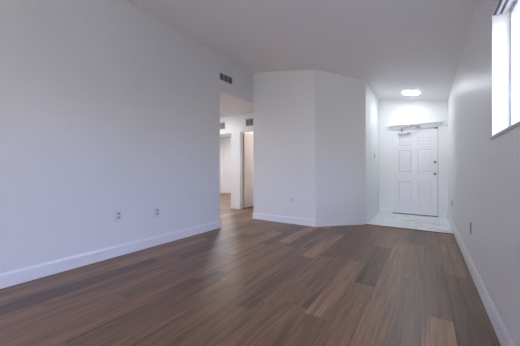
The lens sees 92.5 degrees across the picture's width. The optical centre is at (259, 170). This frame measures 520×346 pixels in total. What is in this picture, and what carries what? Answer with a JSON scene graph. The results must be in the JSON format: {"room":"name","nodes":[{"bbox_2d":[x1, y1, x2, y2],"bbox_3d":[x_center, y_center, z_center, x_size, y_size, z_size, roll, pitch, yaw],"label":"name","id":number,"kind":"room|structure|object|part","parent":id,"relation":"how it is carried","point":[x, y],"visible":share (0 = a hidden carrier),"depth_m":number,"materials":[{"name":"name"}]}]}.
{"room":"empty living room","nodes":[
{"label":"empty living room","id":0,"kind":"room"},
{"bbox_2d":[0,0,252,272],"bbox_3d":[-2.514,-0.570,2.052,0.125,3.251,10.055,0,0,34],"label":"wall","id":1,"kind":"structure","parent":0,"point":[106,106],"depth_m":2.91,"materials":[{"name":"paint"}]},
{"bbox_2d":[0,221,220,288],"bbox_3d":[-3.008,0.987,1.302,0.139,0.135,8.009,0,0,34],"label":"baseboard","id":2,"kind":"structure","parent":1,"relation":"attached to","point":[14,277],"depth_m":2.82,"materials":[{"name":"wood"}]},
{"bbox_2d":[115,209,121,221],"bbox_3d":[-1.746,0.555,3.075,0.009,0.144,0.089,0,0,34],"label":"wall outlet","id":3,"kind":"object","parent":1,"relation":"attached to","point":[118,213],"visible":1,"depth_m":3.07,"materials":[{"name":"white plastic"}]},
{"bbox_2d":[154,207,159,216],"bbox_3d":[-1.450,0.585,3.515,0.009,0.144,0.089,0,0,34],"label":"wall outlet","id":4,"kind":"object","parent":1,"relation":"attached to","point":[156,209],"visible":1,"depth_m":3.51,"materials":[{"name":"white plastic"}]},
{"bbox_2d":[219,71,232,85],"bbox_3d":[-0.644,-1.742,4.715,0.011,0.161,0.381,0,0,34],"label":"air vent","id":5,"kind":"object","parent":1,"relation":"in","point":[223,77],"visible":1,"depth_m":4.71,"materials":[{"name":"metal"}]},
{"bbox_2d":[220,138,222,192],"bbox_3d":[-3.264,-0.237,9.581,0.100,2.585,5.730,0,0,34],"label":"wall","id":6,"kind":"structure","parent":0,"point":[221,139],"depth_m":11.66,"materials":[{"name":"paint"}]},
{"bbox_2d":[223,137,230,190],"bbox_3d":[0.269,-0.237,10.419,4.832,2.585,0.100,0,0,34],"label":"wall","id":7,"kind":"structure","parent":0,"point":[226,141],"depth_m":11.55,"materials":[{"name":"paint"}]},
{"bbox_2d":[220,112,252,203],"bbox_3d":[-1.548,-0.237,7.534,5.032,2.585,0.125,0,0,34],"label":"wall","id":8,"kind":"structure","parent":0,"point":[234,124],"depth_m":6.87,"materials":[{"name":"paint"}]},
{"bbox_2d":[220,122,224,129],"bbox_3d":[-1.126,-1.280,7.168,0.326,0.196,0.011,0,0,34],"label":"air vent","id":9,"kind":"object","parent":8,"relation":"in","point":[222,125],"visible":0.54,"depth_m":7.13,"materials":[{"name":"metal"}]},
{"bbox_2d":[220,132,231,202],"bbox_3d":[-1.127,-0.005,7.252,0.885,2.119,0.137,0,0,34],"label":"trim","id":10,"kind":"structure","parent":8,"relation":"attached to","point":[230,132],"depth_m":6.95,"materials":[{"name":"wood"}]},
{"bbox_2d":[231,203,239,208],"bbox_3d":[-0.645,0.987,6.920,0.313,0.135,0.139,0,0,34],"label":"baseboard","id":11,"kind":"structure","parent":8,"relation":"attached to","point":[234,206],"depth_m":6.86,"materials":[{"name":"wood"}]},
{"bbox_2d":[239,130,252,208],"bbox_3d":[-0.183,-0.005,6.617,0.820,2.119,0.137,0,0,34],"label":"trim","id":12,"kind":"structure","parent":8,"relation":"attached to","point":[240,132],"depth_m":6.80,"materials":[{"name":"wood"}]},
{"bbox_2d":[243,133,252,207],"bbox_3d":[-0.229,-0.005,7.200,0.158,2.076,0.774,0,0,35],"label":"door","id":13,"kind":"structure","parent":8,"relation":"in","point":[247,138],"depth_m":6.99,"materials":[{"name":"paint"}]},
{"bbox_2d":[246,118,252,125],"bbox_3d":[-0.279,-1.280,6.600,0.256,0.196,0.011,0,0,34],"label":"air vent","id":14,"kind":"object","parent":8,"relation":"in","point":[249,122],"visible":0.75,"depth_m":6.59,"materials":[{"name":"metal"}]},
{"bbox_2d":[0,193,500,345],"bbox_3d":[-1.950,1.101,3.838,8.683,0.107,13.800,0,0,34],"label":"floor","id":15,"kind":"structure","parent":0,"point":[246,281],"depth_m":2.14,"materials":[{"name":"wood"}]},
{"bbox_2d":[365,224,453,234],"bbox_3d":[2.642,1.056,4.492,1.386,0.019,0.035,0,0,34],"label":"trim","id":16,"kind":"structure","parent":15,"relation":"on","point":[365,224],"depth_m":4.43,"materials":[{"name":"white wood"}]},
{"bbox_2d":[253,69,314,218],"bbox_3d":[0.481,-0.560,5.123,1.424,3.230,0.125,0,0,34],"label":"wall","id":17,"kind":"structure","parent":0,"point":[283,101],"depth_m":5.05,"materials":[{"name":"paint"}]},
{"bbox_2d":[253,207,390,226],"bbox_3d":[1.527,0.987,5.445,3.381,0.135,1.553,0,0,-1],"label":"baseboard","id":18,"kind":"structure","parent":17,"relation":"attached to","point":[269,217],"depth_m":4.86,"materials":[{"name":"wood"}]},
{"bbox_2d":[125,0,477,137],"bbox_3d":[-1.950,-1.897,3.838,8.683,0.778,13.800,0,0,34],"label":"ceiling","id":19,"kind":"structure","parent":0,"point":[395,46],"depth_m":3.37,"materials":[{"name":"paint"}]},
{"bbox_2d":[402,90,420,94],"bbox_3d":[3.200,-1.647,5.271,0.347,0.074,0.344,0,0,-38],"label":"ceiling light","id":20,"kind":"object","parent":19,"relation":"attached to","point":[407,92],"visible":1,"depth_m":5.21,"materials":[{"name":"glass"}]},
{"bbox_2d":[315,69,365,218],"bbox_3d":[1.544,-0.443,4.845,1.062,2.997,0.126,0,0,-12],"label":"wall","id":21,"kind":"structure","parent":0,"point":[340,100],"depth_m":4.78,"materials":[{"name":"paint"}]},
{"bbox_2d":[366,81,378,216],"bbox_3d":[2.480,-0.387,5.606,0.125,2.883,1.633,0,0,34],"label":"wall","id":22,"kind":"structure","parent":0,"point":[372,102],"depth_m":5.51,"materials":[{"name":"paint"}]},
{"bbox_2d":[379,100,447,211],"bbox_3d":[3.597,-0.387,5.915,1.636,2.883,0.125,0,0,34],"label":"wall","id":23,"kind":"structure","parent":0,"point":[391,112],"depth_m":5.92,"materials":[{"name":"paint"}]},
{"bbox_2d":[391,126,439,216],"bbox_3d":[3.594,0.011,5.799,0.960,2.076,0.301,0,0,34],"label":"door","id":24,"kind":"structure","parent":23,"relation":"in","point":[415,152],"depth_m":5.83,"materials":[{"name":"wood"}]},
{"bbox_2d":[388,121,442,129],"bbox_3d":[3.588,-1.035,5.792,1.075,0.100,0.091,0,0,34],"label":"trim","id":25,"kind":"structure","parent":23,"relation":"attached to","point":[427,124],"depth_m":5.75,"materials":[{"name":"wood"}]},
{"bbox_2d":[448,0,519,345],"bbox_3d":[0.982,-0.258,0.623,0.170,2.627,11.578,0,0,34],"label":"wall","id":26,"kind":"structure","parent":0,"point":[484,172],"depth_m":2.00,"materials":[{"name":"paint"}]},
{"bbox_2d":[440,212,514,345],"bbox_3d":[0.888,0.987,0.761,0.139,0.135,11.453,0,0,34],"label":"baseboard","id":27,"kind":"structure","parent":26,"relation":"attached to","point":[503,336],"depth_m":1.93,"materials":[{"name":"wood"}]},
{"bbox_2d":[489,0,519,138],"bbox_3d":[1.317,-0.666,1.143,0.172,0.888,1.430,0,0,34],"label":"window","id":28,"kind":"structure","parent":26,"relation":"in","point":[505,27],"depth_m":1.72,"materials":[{"name":"plastic"}]},
{"bbox_2d":[493,0,511,15],"bbox_3d":[1.288,-1.097,1.166,0.064,0.025,1.388,0,0,34],"label":"window blind","id":29,"kind":"object","parent":28,"relation":"attached to","point":[502,6],"visible":1,"depth_m":1.66,"materials":[{"name":"plastic"}]},
{"bbox_3d":[1.288,-0.232,1.162,0.102,0.019,1.430,0,0,34],"label":"sill","id":30,"kind":"part","parent":28,"relation":"part of","materials":[{"name":"grey stone"}]},
{"bbox_3d":[1.360,-0.676,1.115,0.070,0.868,1.408,0,0,34],"label":"frame","id":31,"kind":"part","parent":28,"relation":"part of","materials":[{"name":"plastic"}]}
]}

